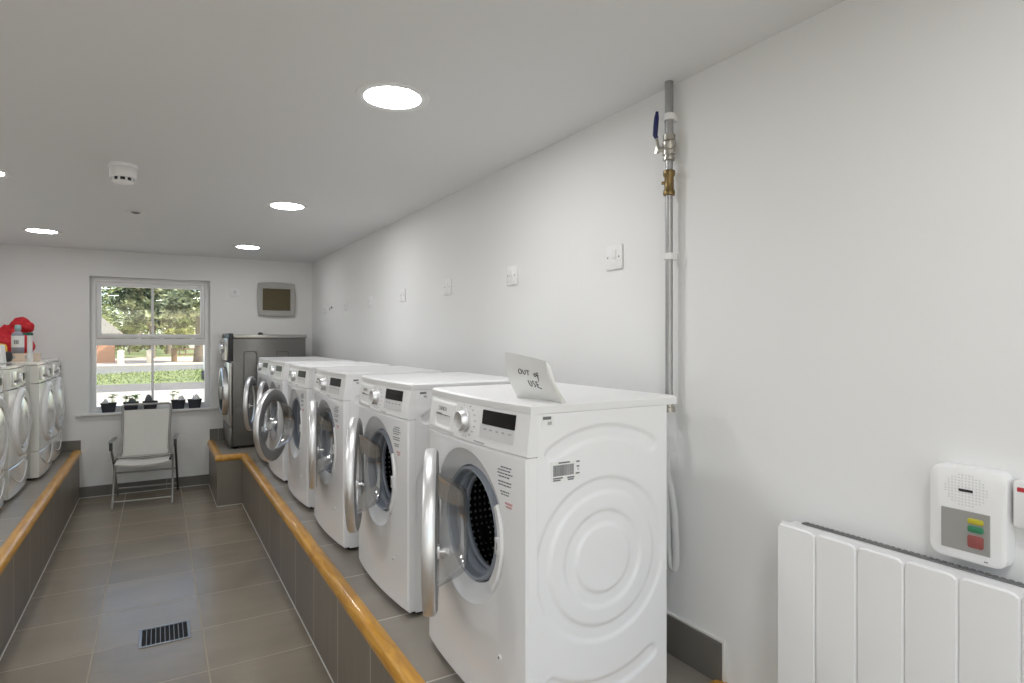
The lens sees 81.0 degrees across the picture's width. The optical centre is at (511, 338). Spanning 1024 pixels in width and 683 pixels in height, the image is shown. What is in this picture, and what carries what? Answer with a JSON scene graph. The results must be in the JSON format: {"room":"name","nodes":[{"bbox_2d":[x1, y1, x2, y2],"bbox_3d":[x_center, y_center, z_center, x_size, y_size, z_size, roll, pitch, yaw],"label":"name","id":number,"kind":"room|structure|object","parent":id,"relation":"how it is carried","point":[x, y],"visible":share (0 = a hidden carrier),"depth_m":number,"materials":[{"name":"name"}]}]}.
{"room":"laundry","nodes":[
{"label":"laundry","id":0,"kind":"room"},
{"bbox_2d":[0,244,311,486],"bbox_3d":[-3.356,0.352,5.689,3.020,2.295,0.250,0,0,-31],"label":"wall","id":1,"kind":"structure","parent":0,"point":[49,287],"depth_m":5.40,"materials":[{"name":"white paint"}]},
{"bbox_2d":[0,450,81,574],"bbox_3d":[-2.425,0.999,2.911,0.059,0.053,5.478,0,0,-31],"label":"trim","id":2,"kind":"structure","parent":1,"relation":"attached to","point":[13,542],"depth_m":3.34,"materials":[{"name":"brown wood"}]},
{"bbox_2d":[61,440,80,452],"bbox_3d":[-4.140,0.938,5.074,0.805,0.095,0.012,0,0,-31],"label":"baseboard","id":3,"kind":"structure","parent":1,"relation":"attached to","point":[66,446],"depth_m":5.24,"materials":[{"name":"tile"}]},
{"bbox_2d":[79,474,208,497],"bbox_3d":[-3.363,1.353,5.532,1.019,0.095,0.012,0,0,-31],"label":"baseboard","id":4,"kind":"structure","parent":1,"relation":"attached to","point":[90,491],"depth_m":5.51,"materials":[{"name":"tile"}]},
{"bbox_2d":[75,277,217,416],"bbox_3d":[-3.373,0.059,5.595,1.125,1.241,0.175,0,0,-31],"label":"window","id":5,"kind":"structure","parent":1,"relation":"in","point":[96,283],"depth_m":5.63,"materials":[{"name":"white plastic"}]},
{"bbox_2d":[100,402,116,412],"bbox_3d":[-3.635,0.618,5.407,0.124,0.084,0.088,0,0,-31],"label":"basket","id":6,"kind":"object","parent":5,"relation":"on","point":[108,407],"visible":1,"depth_m":5.38,"materials":[{"name":"black plastic"}]},
{"bbox_2d":[108,393,118,402],"bbox_3d":[-3.605,0.555,5.421,0.089,0.129,0.081,0,0,-31],"label":"seedling","id":7,"kind":"object","parent":6,"relation":"in","point":[113,395],"visible":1,"depth_m":5.42,"materials":[{"name":"green plant"}]},
{"bbox_2d":[123,401,138,409],"bbox_3d":[-3.488,0.618,5.494,0.124,0.084,0.088,0,0,-31],"label":"basket","id":8,"kind":"object","parent":5,"relation":"on","point":[134,407],"visible":0.7,"depth_m":5.46,"materials":[{"name":"black plastic"}]},
{"bbox_2d":[121,395,131,401],"bbox_3d":[-3.514,0.566,5.476,0.093,0.108,0.076,0,0,-31],"label":"seedling","id":9,"kind":"object","parent":8,"relation":"in","point":[126,397],"visible":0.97,"depth_m":5.48,"materials":[{"name":"green plant"}]},
{"bbox_2d":[124,403,137,409],"bbox_3d":[-3.488,0.621,5.494,0.118,0.078,0.082,0,0,-31],"label":"tub","id":10,"kind":"object","parent":8,"relation":"in","point":[134,407],"depth_m":5.46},
{"bbox_2d":[131,394,140,401],"bbox_3d":[-3.454,0.565,5.522,0.088,0.110,0.084,0,0,-31],"label":"seedling","id":11,"kind":"object","parent":8,"relation":"in","point":[135,396],"visible":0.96,"depth_m":5.52,"materials":[{"name":"green plant"}]},
{"bbox_2d":[142,400,157,408],"bbox_3d":[-3.358,0.618,5.570,0.124,0.084,0.088,0,0,-31],"label":"basket","id":12,"kind":"object","parent":5,"relation":"on","point":[152,401],"visible":0.72,"depth_m":5.54,"materials":[{"name":"black plastic"}]},
{"bbox_2d":[145,394,151,401],"bbox_3d":[-3.370,0.584,5.564,0.064,0.142,0.051,0,0,-31],"label":"stone","id":13,"kind":"object","parent":12,"relation":"in","point":[148,397],"visible":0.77,"depth_m":5.55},
{"bbox_2d":[143,402,156,408],"bbox_3d":[-3.358,0.621,5.570,0.118,0.078,0.082,0,0,-31],"label":"tub","id":14,"kind":"object","parent":12,"relation":"in","point":[145,406],"depth_m":5.54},
{"bbox_2d":[171,399,185,408],"bbox_3d":[-3.163,0.618,5.686,0.124,0.084,0.088,0,0,-31],"label":"basket","id":15,"kind":"object","parent":5,"relation":"on","point":[176,404],"visible":0.99,"depth_m":5.66,"materials":[{"name":"black plastic"}]},
{"bbox_2d":[178,395,185,405],"bbox_3d":[-3.139,0.595,5.704,0.070,0.121,0.048,0,0,-18],"label":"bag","id":16,"kind":"object","parent":15,"relation":"in","point":[181,397],"visible":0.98,"depth_m":5.69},
{"bbox_2d":[187,398,201,407],"bbox_3d":[-3.044,0.618,5.756,0.124,0.084,0.088,0,0,-31],"label":"basket","id":17,"kind":"object","parent":5,"relation":"on","point":[193,403],"visible":1,"depth_m":5.72,"materials":[{"name":"black plastic"}]},
{"bbox_2d":[0,484,333,682],"bbox_3d":[-1.888,1.398,3.221,1.211,0.004,5.468,0,0,-31],"label":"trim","id":18,"kind":"structure","parent":1,"relation":"attached to","point":[202,484],"depth_m":3.48,"materials":[{"name":"tile"}]},
{"bbox_2d":[210,428,223,440],"bbox_3d":[-2.511,0.927,6.035,0.948,0.115,0.012,0,0,-31],"label":"baseboard","id":19,"kind":"structure","parent":1,"relation":"attached to","point":[215,434],"depth_m":5.82,"materials":[{"name":"tile"}]},
{"bbox_2d":[230,288,239,295],"bbox_3d":[-2.728,-0.461,5.906,0.086,0.080,0.014,0,0,-31],"label":"wall switch","id":20,"kind":"object","parent":1,"relation":"attached to","point":[233,291],"visible":1,"depth_m":5.90,"materials":[{"name":"white plastic"}]},
{"bbox_2d":[257,282,295,316],"bbox_3d":[-2.390,-0.398,6.090,0.369,0.349,0.040,0,0,-31],"label":"fan","id":21,"kind":"object","parent":1,"relation":"attached to","point":[274,299],"visible":1,"depth_m":6.08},
{"bbox_2d":[0,484,331,682],"bbox_3d":[-1.194,1.475,2.024,2.980,0.150,8.300,0,0,-31],"label":"floor","id":22,"kind":"structure","parent":0,"point":[110,576],"depth_m":3.16,"materials":[{"name":"tile"}]},
{"bbox_2d":[0,452,78,656],"bbox_3d":[-2.755,1.192,2.717,0.795,0.415,5.480,0,0,-31],"label":"platform","id":23,"kind":"object","parent":22,"relation":"on","point":[19,579],"visible":0.75,"depth_m":3.45,"materials":[{"name":"tile"}]},
{"bbox_2d":[0,367,10,507],"bbox_3d":[-3.086,0.574,3.183,0.609,0.822,0.580,0,0,-31],"label":"dryer","id":24,"kind":"object","parent":23,"relation":"on","point":[5,429],"visible":1,"depth_m":3.42,"materials":[{"name":"white metal"}]},
{"bbox_2d":[0,363,32,499],"bbox_3d":[-3.390,0.574,3.724,0.609,0.822,0.580,0,0,-31],"label":"dryer","id":25,"kind":"object","parent":23,"relation":"on","point":[17,400],"visible":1,"depth_m":3.72,"materials":[{"name":"white metal"}]},
{"bbox_2d":[0,345,5,363],"bbox_3d":[-3.390,0.100,3.945,0.089,0.125,0.100,0,0,-31],"label":"box","id":26,"kind":"object","parent":25,"relation":"on","point":[2,347],"visible":1,"depth_m":3.93,"materials":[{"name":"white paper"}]},
{"bbox_2d":[0,363,24,369],"bbox_3d":[-3.409,0.173,3.712,0.564,0.020,0.580,0,0,-31],"label":"countertop","id":27,"kind":"structure","parent":25,"relation":"on","point":[5,366],"depth_m":3.78,"materials":[{"name":"white"}]},
{"bbox_2d":[6,360,56,479],"bbox_3d":[-3.669,0.574,4.308,0.609,0.822,0.580,0,0,-31],"label":"dryer","id":28,"kind":"object","parent":23,"relation":"on","point":[40,388],"visible":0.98,"depth_m":4.22,"materials":[{"name":"white metal"}]},
{"bbox_2d":[6,351,12,361],"bbox_3d":[-3.574,0.123,4.255,0.052,0.079,0.053,0,0,-31],"label":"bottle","id":29,"kind":"object","parent":28,"relation":"on","point":[9,356],"visible":0.75,"depth_m":4.24,"materials":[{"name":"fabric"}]},
{"bbox_2d":[12,353,40,360],"bbox_3d":[-3.687,0.135,4.507,0.224,0.055,0.121,0,0,-31],"label":"cardboard tray","id":30,"kind":"object","parent":28,"relation":"on","point":[16,356],"visible":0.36,"depth_m":4.47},
{"bbox_2d":[11,325,23,353],"bbox_3d":[-3.703,0.025,4.496,0.077,0.265,0.079,0,0,-31],"label":"detergent bottle","id":31,"kind":"object","parent":30,"relation":"in","point":[17,337],"visible":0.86,"depth_m":4.47,"materials":[{"name":"white plastic"}]},
{"bbox_2d":[23,332,32,360],"bbox_3d":[-3.503,0.057,4.343,0.060,0.210,0.040,0,0,-31],"label":"squeeze bottle","id":32,"kind":"object","parent":28,"relation":"on","point":[29,334],"visible":1,"depth_m":4.33,"materials":[{"name":"white plastic"}]},
{"bbox_2d":[6,360,49,365],"bbox_3d":[-3.688,0.173,4.297,0.564,0.020,0.580,0,0,-31],"label":"countertop","id":33,"kind":"structure","parent":28,"relation":"on","point":[40,362],"depth_m":4.26,"materials":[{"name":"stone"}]},
{"bbox_2d":[41,358,65,460],"bbox_3d":[-3.978,0.574,4.819,0.609,0.822,0.580,0,0,-31],"label":"dryer","id":34,"kind":"object","parent":23,"relation":"on","point":[57,381],"visible":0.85,"depth_m":4.87,"materials":[{"name":"white metal"}]},
{"bbox_2d":[0,317,35,352],"bbox_3d":[-3.969,-0.011,4.669,0.419,0.329,0.237,0,0,-31],"label":"laundry bag","id":35,"kind":"object","parent":34,"relation":"on","point":[27,326],"visible":0.54,"depth_m":4.66,"materials":[{"name":"red fabric"}]},
{"bbox_2d":[41,358,59,361],"bbox_3d":[-3.998,0.173,4.808,0.564,0.020,0.580,0,0,-31],"label":"countertop","id":36,"kind":"structure","parent":34,"relation":"on","point":[51,359],"depth_m":4.91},
{"bbox_2d":[108,402,178,509],"bbox_3d":[-3.195,0.987,5.229,0.500,0.828,0.530,0,0,-27],"label":"folding chair","id":37,"kind":"object","parent":22,"relation":"on","point":[145,433],"visible":1,"depth_m":5.28,"materials":[{"name":"fabric"}]},
{"bbox_2d":[138,620,190,648],"bbox_3d":[-1.645,1.397,2.844,0.210,0.006,0.200,0,0,-31],"label":"floor drain","id":38,"kind":"object","parent":22,"relation":"on","point":[162,634],"visible":1,"depth_m":2.84,"materials":[{"name":"metal"}]},
{"bbox_2d":[209,440,712,682],"bbox_3d":[-1.156,1.192,3.744,0.966,0.415,5.335,0,0,-31],"label":"platform","id":39,"kind":"object","parent":22,"relation":"on","point":[344,651],"visible":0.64,"depth_m":2.63,"materials":[{"name":"tile"}]},
{"bbox_2d":[218,333,306,448],"bbox_3d":[-2.410,0.467,5.751,0.736,1.036,0.580,0,0,-31],"label":"washing machine","id":40,"kind":"object","parent":39,"relation":"on","point":[241,353],"visible":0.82,"depth_m":5.42,"materials":[{"name":"grey metal"}]},
{"bbox_2d":[233,334,306,337],"bbox_3d":[-2.365,-0.023,5.777,0.633,0.036,0.576,0,0,-31],"label":"countertop","id":41,"kind":"structure","parent":40,"relation":"on","point":[234,335],"depth_m":5.51,"materials":[{"name":"metal"}]},
{"bbox_2d":[243,356,332,462],"bbox_3d":[-1.894,0.571,4.978,0.662,0.828,0.599,0,0,-31],"label":"washing machine","id":42,"kind":"object","parent":39,"relation":"on","point":[263,365],"visible":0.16,"depth_m":4.78,"materials":[{"name":"white metal"}]},
{"bbox_2d":[259,356,332,361],"bbox_3d":[-1.825,0.169,5.019,0.500,0.024,0.598,0,0,-31],"label":"countertop","id":43,"kind":"structure","parent":42,"relation":"on","point":[265,359],"depth_m":4.86,"materials":[{"name":"white plastic"}]},
{"bbox_2d":[256,358,354,481],"bbox_3d":[-1.562,0.571,4.419,0.648,0.828,0.599,0,0,-31],"label":"washing machine","id":44,"kind":"object","parent":39,"relation":"on","point":[279,368],"visible":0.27,"depth_m":4.21,"materials":[{"name":"white metal"}]},
{"bbox_2d":[265,400,277,432],"bbox_3d":[-1.731,0.523,4.315,0.097,0.312,0.312,0,0,-15],"label":"glass bowl","id":45,"kind":"object","parent":44,"relation":"on","point":[271,425],"depth_m":4.43,"materials":[{"name":"glass"}]},
{"bbox_2d":[270,358,354,365],"bbox_3d":[-1.499,0.169,4.457,0.500,0.024,0.598,0,0,-31],"label":"countertop","id":46,"kind":"structure","parent":44,"relation":"on","point":[285,362],"depth_m":4.38,"materials":[{"name":"white plastic"}]},
{"bbox_2d":[253,362,389,508],"bbox_3d":[-1.225,0.571,3.747,0.759,0.828,0.599,0,0,-31],"label":"washing machine","id":47,"kind":"object","parent":39,"relation":"on","point":[301,376],"visible":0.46,"depth_m":3.56,"materials":[{"name":"white metal"}]},
{"bbox_2d":[275,400,294,449],"bbox_3d":[-1.407,0.523,3.655,0.097,0.312,0.312,0,0,2],"label":"glass bowl","id":48,"kind":"object","parent":47,"relation":"on","point":[288,414],"depth_m":3.78,"materials":[{"name":"glass"}]},
{"bbox_2d":[290,362,389,370],"bbox_3d":[-1.113,0.169,3.813,0.500,0.024,0.598,0,0,-31],"label":"countertop","id":49,"kind":"structure","parent":47,"relation":"on","point":[311,366],"depth_m":3.69,"materials":[{"name":"white plastic"}]},
{"bbox_2d":[309,366,441,549],"bbox_3d":[-0.772,0.571,3.111,0.627,0.828,0.599,0,0,-31],"label":"washing machine","id":50,"kind":"object","parent":39,"relation":"on","point":[337,389],"visible":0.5,"depth_m":2.87,"materials":[{"name":"white metal"}]},
{"bbox_2d":[317,414,333,473],"bbox_3d":[-0.940,0.523,3.007,0.097,0.312,0.312,0,0,-18],"label":"glass bowl","id":51,"kind":"object","parent":50,"relation":"on","point":[325,460],"depth_m":3.11,"materials":[{"name":"glass"}]},
{"bbox_2d":[316,366,441,377],"bbox_3d":[-0.718,0.169,3.143,0.500,0.024,0.598,0,0,-31],"label":"countertop","id":52,"kind":"structure","parent":50,"relation":"on","point":[342,372],"depth_m":2.99,"materials":[{"name":"white plastic"}]},
{"bbox_2d":[344,372,509,613],"bbox_3d":[-0.387,0.571,2.442,0.683,0.828,0.599,0,0,-31],"label":"washing machine","id":53,"kind":"object","parent":39,"relation":"on","point":[386,445],"visible":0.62,"depth_m":2.21,"materials":[{"name":"white metal"}]},
{"bbox_2d":[358,434,381,513],"bbox_3d":[-0.558,0.523,2.340,0.097,0.312,0.312,0,0,-10],"label":"glass bowl","id":54,"kind":"object","parent":53,"relation":"on","point":[370,445],"depth_m":2.45,"materials":[{"name":"glass"}]},
{"bbox_2d":[393,426,399,455],"bbox_3d":[-0.418,0.369,2.179,0.007,0.099,0.065,0,0,-33],"label":"print","id":55,"kind":"object","parent":53,"relation":"attached to","point":[396,429],"depth_m":2.18},
{"bbox_2d":[361,372,509,389],"bbox_3d":[-0.308,0.169,2.489,0.500,0.024,0.598,0,0,-31],"label":"countertop","id":56,"kind":"structure","parent":53,"relation":"on","point":[410,381],"depth_m":2.33,"materials":[{"name":"white plastic"}]},
{"bbox_2d":[421,382,676,682],"bbox_3d":[0.004,0.571,1.755,0.707,0.828,0.599,0,0,-31],"label":"washing machine","id":57,"kind":"object","parent":39,"relation":"on","point":[544,522],"visible":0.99,"depth_m":1.55,"materials":[{"name":"white metal"}]},
{"bbox_2d":[437,473,467,587],"bbox_3d":[-0.170,0.523,1.656,0.097,0.312,0.312,0,0,-6],"label":"glass bowl","id":58,"kind":"object","parent":57,"relation":"on","point":[453,488],"depth_m":1.76,"materials":[{"name":"glass"}]},
{"bbox_2d":[497,466,511,509],"bbox_3d":[-0.017,0.369,1.499,0.007,0.099,0.065,0,0,-33],"label":"print","id":59,"kind":"object","parent":57,"relation":"attached to","point":[504,473],"depth_m":1.50},
{"bbox_2d":[505,352,565,402],"bbox_3d":[0.055,0.096,1.539,0.065,0.123,0.216,0,0,-31],"label":"paper notice","id":60,"kind":"object","parent":57,"relation":"on","point":[529,377],"visible":1,"depth_m":1.53,"materials":[{"name":"white paper"}]},
{"bbox_2d":[432,382,676,414],"bbox_3d":[0.093,0.169,1.808,0.500,0.024,0.598,0,0,-31],"label":"countertop","id":61,"kind":"structure","parent":57,"relation":"on","point":[501,397],"depth_m":1.63,"materials":[{"name":"white plastic"}]},
{"bbox_2d":[0,0,844,262],"bbox_3d":[-1.253,-0.855,2.123,2.980,0.120,8.530,0,0,-31],"label":"ceiling","id":62,"kind":"structure","parent":0,"point":[224,110],"depth_m":1.98,"materials":[{"name":"white paint"}]},
{"bbox_2d":[0,170,11,177],"bbox_3d":[-2.517,-0.792,2.834,0.240,0.006,0.240,0,0,-31],"label":"recessed light","id":63,"kind":"object","parent":62,"relation":"in","point":[3,174],"visible":1,"depth_m":2.89,"materials":[{"name":"white"}]},
{"bbox_2d":[21,228,61,233],"bbox_3d":[-3.458,-0.792,4.415,0.240,0.006,0.240,0,0,-31],"label":"recessed light","id":64,"kind":"object","parent":62,"relation":"in","point":[32,230],"visible":1,"depth_m":4.41,"materials":[{"name":"white"}]},
{"bbox_2d":[27,229,57,232],"bbox_3d":[-3.458,-0.792,4.415,0.184,0.001,0.184,0,0,-31],"label":"diffuser","id":65,"kind":"object","parent":64,"relation":"attached to","point":[28,230],"depth_m":4.41,"materials":[{"name":"white"}]},
{"bbox_2d":[108,161,137,184],"bbox_3d":[-1.775,-0.752,2.738,0.116,0.086,0.116,0,0,-31],"label":"smoke detector","id":66,"kind":"object","parent":62,"relation":"attached to","point":[122,173],"visible":1,"depth_m":2.70,"materials":[{"name":"white plastic"}]},
{"bbox_2d":[125,210,145,214],"bbox_3d":[-2.354,-0.788,3.754,0.114,0.014,0.114,0,0,-31],"label":"ceiling sensor","id":67,"kind":"object","parent":62,"relation":"attached to","point":[136,212],"visible":1,"depth_m":3.74,"materials":[{"name":"grey plastic"}]},
{"bbox_2d":[233,245,262,249],"bbox_3d":[-2.284,-0.792,5.189,0.240,0.006,0.240,0,0,-31],"label":"recessed light","id":68,"kind":"object","parent":62,"relation":"in","point":[248,247],"visible":1,"depth_m":5.19,"materials":[{"name":"white"}]},
{"bbox_2d":[236,246,258,248],"bbox_3d":[-2.284,-0.792,5.189,0.184,0.001,0.184,0,0,-31],"label":"diffuser","id":69,"kind":"object","parent":68,"relation":"attached to","point":[239,247],"depth_m":5.19,"materials":[{"name":"white"}]},
{"bbox_2d":[266,201,307,210],"bbox_3d":[-1.343,-0.792,3.585,0.240,0.006,0.240,0,0,-31],"label":"recessed light","id":70,"kind":"object","parent":62,"relation":"in","point":[279,205],"visible":1,"depth_m":3.58,"materials":[{"name":"white"}]},
{"bbox_2d":[271,203,302,209],"bbox_3d":[-1.343,-0.792,3.585,0.184,0.001,0.184,0,0,-31],"label":"diffuser","id":71,"kind":"object","parent":70,"relation":"attached to","point":[279,206],"depth_m":3.58,"materials":[{"name":"white"}]},
{"bbox_2d":[355,82,428,111],"bbox_3d":[-0.393,-0.792,1.974,0.240,0.006,0.240,0,0,-31],"label":"recessed light","id":72,"kind":"object","parent":62,"relation":"in","point":[383,96],"visible":1,"depth_m":1.96,"materials":[{"name":"white plastic"}]},
{"bbox_2d":[364,87,420,108],"bbox_3d":[-0.393,-0.792,1.974,0.184,0.001,0.184,0,0,-31],"label":"diffuser","id":73,"kind":"object","parent":72,"relation":"attached to","point":[374,97],"depth_m":1.97,"materials":[{"name":"white"}]},
{"bbox_2d":[312,0,1023,682],"bbox_3d":[0.060,0.302,2.752,0.120,2.195,8.280,0,0,-31],"label":"wall","id":74,"kind":"structure","parent":0,"point":[848,199],"depth_m":1.56,"materials":[{"name":"white paint"}]},
{"bbox_2d":[400,288,405,301],"bbox_3d":[-0.719,-0.288,3.942,0.012,0.086,0.086,0,0,-31],"label":"fused spur","id":75,"kind":"object","parent":74,"relation":"attached to","point":[402,291],"visible":1,"depth_m":3.92,"materials":[{"name":"white plastic"}]},
{"bbox_2d":[444,279,451,294],"bbox_3d":[-0.357,-0.288,3.328,0.012,0.086,0.086,0,0,-31],"label":"fused spur","id":76,"kind":"object","parent":74,"relation":"attached to","point":[447,283],"visible":1,"depth_m":3.31,"materials":[{"name":"white plastic"}]},
{"bbox_2d":[207,440,726,682],"bbox_3d":[-1.175,0.999,3.723,0.789,0.053,5.386,0,0,-33],"label":"trim","id":77,"kind":"structure","parent":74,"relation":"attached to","point":[392,658],"depth_m":2.34,"materials":[{"name":"brown wood"}]},
{"bbox_2d":[507,265,516,285],"bbox_3d":[-0.001,-0.288,2.725,0.012,0.086,0.086,0,0,-31],"label":"fused spur","id":78,"kind":"object","parent":74,"relation":"attached to","point":[512,270],"visible":1,"depth_m":2.71,"materials":[{"name":"white plastic"}]},
{"bbox_2d":[606,244,622,270],"bbox_3d":[0.359,-0.288,2.115,0.012,0.086,0.086,0,0,-31],"label":"fused spur","id":79,"kind":"object","parent":74,"relation":"attached to","point":[614,253],"visible":1,"depth_m":2.10,"materials":[{"name":"white plastic"}]},
{"bbox_2d":[653,80,677,411],"bbox_3d":[0.476,-0.284,1.853,0.078,1.019,0.042,0,0,-3],"label":"pipe","id":80,"kind":"object","parent":74,"relation":"attached to","point":[668,146],"visible":0.91,"depth_m":1.84,"materials":[{"name":"metal"}]},
{"bbox_2d":[667,422,679,571],"bbox_3d":[0.434,0.464,1.870,0.188,0.485,0.042,0,0,36],"label":"hose","id":81,"kind":"object","parent":80,"relation":"attached to","point":[673,539],"visible":0.66,"depth_m":1.81,"materials":[{"name":"plastic"}]},
{"bbox_2d":[667,614,721,680],"bbox_3d":[-0.751,0.926,3.996,0.012,0.118,5.314,0,0,-31],"label":"baseboard","id":82,"kind":"structure","parent":74,"relation":"attached to","point":[701,652],"depth_m":1.79,"materials":[{"name":"tile"}]},
{"bbox_2d":[667,610,725,681],"bbox_3d":[-0.747,0.915,3.992,0.010,0.116,5.324,0,0,-31],"label":"trim","id":83,"kind":"structure","parent":74,"relation":"attached to","point":[679,618],"depth_m":1.73,"materials":[{"name":"metal"}]},
{"bbox_2d":[778,521,1023,682],"bbox_3d":[0.855,0.749,1.200,0.088,0.602,0.674,0,0,-31],"label":"heater","id":84,"kind":"object","parent":74,"relation":"attached to","point":[852,609],"visible":1,"depth_m":1.25,"materials":[{"name":"white metal"}]},
{"bbox_2d":[802,522,1023,587],"bbox_3d":[0.835,0.451,1.268,0.014,0.005,0.475,0,0,-31],"label":"grille","id":85,"kind":"object","parent":84,"relation":"attached to","point":[945,564],"depth_m":1.24,"materials":[{"name":"metal"}]},
{"bbox_2d":[930,462,1014,568],"bbox_3d":[0.896,0.342,1.175,0.041,0.182,0.130,0,0,-31],"label":"emergency intercom","id":86,"kind":"object","parent":74,"relation":"attached to","point":[971,507],"visible":1,"depth_m":1.16,"materials":[{"name":"white plastic"}]},
{"bbox_2d":[945,474,987,506],"bbox_3d":[0.882,0.294,1.167,0.001,0.061,0.073,0,0,-31],"label":"speaker grille","id":87,"kind":"object","parent":86,"relation":"attached to","point":[961,490],"depth_m":1.17,"materials":[{"name":"white plastic"}]},
{"bbox_2d":[1013,479,1023,528],"bbox_3d":[0.956,0.304,1.077,0.039,0.086,0.086,0,0,-31],"label":"switch","id":88,"kind":"object","parent":74,"relation":"attached to","point":[1018,485],"visible":1,"depth_m":1.10,"materials":[{"name":"white plastic"}]},
{"label":"outside","id":89,"kind":"structure","parent":0,"visible":0},
{"bbox_2d":[97,389,203,406],"bbox_3d":[-6.868,1.650,11.640,68.000,0.300,13.570,0,0,-31],"label":"pavement","id":90,"kind":"structure","parent":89,"point":[160,395],"depth_m":15.93,"materials":[{"name":"concrete"}]},
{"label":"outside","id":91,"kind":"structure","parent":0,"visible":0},
{"bbox_2d":[97,357,202,365],"bbox_3d":[-24.950,1.650,42.288,68.000,0.300,17.800,0,0,-31],"label":"footpath","id":92,"kind":"structure","parent":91,"point":[128,361],"depth_m":38.30,"materials":[{"name":"concrete"}]},
{"bbox_2d":[97,345,114,362],"bbox_3d":[-27.543,0.670,37.159,5.020,1.660,0.560,0,0,-31],"label":"brick wall","id":93,"kind":"structure","parent":92,"relation":"on","point":[105,353],"depth_m":37.99,"materials":[{"name":"brick"}]},
{"bbox_2d":[102,318,122,333],"bbox_3d":[-29.697,0.000,42.855,3.100,3.000,2.800,0,0,-31],"label":"pavilion","id":94,"kind":"object","parent":92,"relation":"on","point":[107,328],"visible":0.17,"depth_m":42.43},
{"bbox_2d":[117,350,124,363],"bbox_3d":[-23.513,1.075,36.054,0.380,0.850,0.340,0,0,-31],"label":"bollard","id":95,"kind":"object","parent":92,"relation":"on","point":[120,353],"visible":1,"depth_m":35.92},
{"bbox_2d":[110,287,183,357],"bbox_3d":[-28.189,-3.025,47.142,6.770,9.081,5.763,0,0,-31],"label":"tree","id":96,"kind":"object","parent":92,"relation":"on","point":[138,299],"visible":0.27,"depth_m":45.64,"materials":[{"name":"green plant"}]},
{"bbox_2d":[146,349,150,362],"bbox_3d":[-22.645,1.075,37.495,0.380,0.850,0.340,0,0,-31],"label":"bollard","id":97,"kind":"object","parent":92,"relation":"on","point":[148,352],"visible":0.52,"depth_m":37.33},
{"bbox_2d":[171,348,177,361],"bbox_3d":[-22.523,1.035,40.005,0.380,0.930,0.340,0,0,-31],"label":"bollard","id":98,"kind":"object","parent":92,"relation":"on","point":[173,350],"visible":1,"depth_m":39.88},
{"bbox_2d":[178,348,193,354],"bbox_3d":[-21.287,0.850,40.734,2.470,0.460,0.100,0,0,-31],"label":"rails","id":99,"kind":"object","parent":98,"relation":"attached to","point":[178,348],"visible":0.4,"depth_m":40.33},
{"bbox_2d":[154,289,202,361],"bbox_3d":[-19.849,-2.759,38.916,5.869,8.551,5.972,0,0,-31],"label":"tree","id":100,"kind":"object","parent":92,"relation":"on","point":[186,302],"visible":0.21,"depth_m":37.18,"materials":[{"name":"green plant"}]},
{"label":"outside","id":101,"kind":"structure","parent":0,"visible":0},
{"bbox_2d":[97,364,202,373],"bbox_3d":[-16.591,1.650,28.120,24.000,0.300,15.100,0,0,-31],"label":"gravel","id":102,"kind":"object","parent":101,"point":[133,368],"visible":0.25,"depth_m":30.51,"materials":[{"name":"gravel"}]},
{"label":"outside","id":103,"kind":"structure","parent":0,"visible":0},
{"bbox_2d":[115,349,193,357],"bbox_3d":[-42.685,1.650,72.347,68.000,0.300,52.000,0,0,-31],"label":"lawn","id":104,"kind":"structure","parent":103,"point":[142,353],"depth_m":62.08,"materials":[{"name":"green plant"}]},
{"bbox_2d":[102,286,123,330],"bbox_3d":[-37.479,-3.988,50.315,8.812,11.032,9.826,0,0,-31],"label":"tree","id":105,"kind":"object","parent":104,"relation":"on","point":[105,312],"visible":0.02,"depth_m":51.08,"materials":[{"name":"green plant"}]},
{"bbox_2d":[115,321,139,353],"bbox_3d":[-39.708,-0.189,61.373,3.079,3.391,2.282,0,0,-31],"label":"bush","id":106,"kind":"object","parent":104,"relation":"on","point":[127,329],"visible":0.3,"depth_m":61.31,"materials":[{"name":"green plant"}]},
{"bbox_2d":[102,287,176,351],"bbox_3d":[-44.683,-5.960,71.248,13.840,15.000,13.593,0,0,-31],"label":"tree","id":107,"kind":"object","parent":104,"relation":"on","point":[127,318],"visible":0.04,"depth_m":69.23,"materials":[{"name":"green plant"}]},
{"bbox_2d":[125,345,189,351],"bbox_3d":[-40.654,0.629,68.962,6.480,1.820,2.268,0,0,-31],"label":"bush","id":108,"kind":"object","parent":104,"relation":"on","point":[162,347],"visible":0.27,"depth_m":68.31,"materials":[{"name":"green plant"}]},
{"bbox_2d":[132,296,195,353],"bbox_3d":[-34.521,-3.663,60.073,6.642,10.368,6.445,0,0,8],"label":"tree","id":109,"kind":"object","parent":104,"relation":"on","point":[184,322],"visible":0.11,"depth_m":59.68,"materials":[{"name":"green plant"}]},
{"bbox_2d":[162,326,194,353],"bbox_3d":[-30.338,0.156,54.732,2.734,2.698,1.734,0,0,-31],"label":"bush","id":110,"kind":"object","parent":104,"relation":"on","point":[188,329],"visible":0.3,"depth_m":54.64,"materials":[{"name":"yellow plant"}]},
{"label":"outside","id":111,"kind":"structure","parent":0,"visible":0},
{"bbox_2d":[97,382,203,392],"bbox_3d":[-11.154,1.650,18.905,68.000,0.300,3.300,0,0,-31],"label":"road","id":112,"kind":"structure","parent":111,"point":[184,385],"depth_m":18.56,"materials":[{"name":"asphalt"}]},
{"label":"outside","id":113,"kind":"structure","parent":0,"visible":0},
{"bbox_2d":[97,369,203,384],"bbox_3d":[-16.032,1.650,27.173,24.000,0.300,15.900,0,0,-31],"label":"verge","id":114,"kind":"structure","parent":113,"point":[174,372],"depth_m":22.22,"materials":[{"name":"green plant"}]},
{"bbox_2d":[201,345,203,379],"bbox_3d":[-11.268,0.775,22.030,0.240,1.450,0.200,0,0,-31],"label":"marker post","id":115,"kind":"object","parent":114,"relation":"on","point":[202,371],"visible":0.33,"depth_m":21.95,"materials":[{"name":"white plastic"}]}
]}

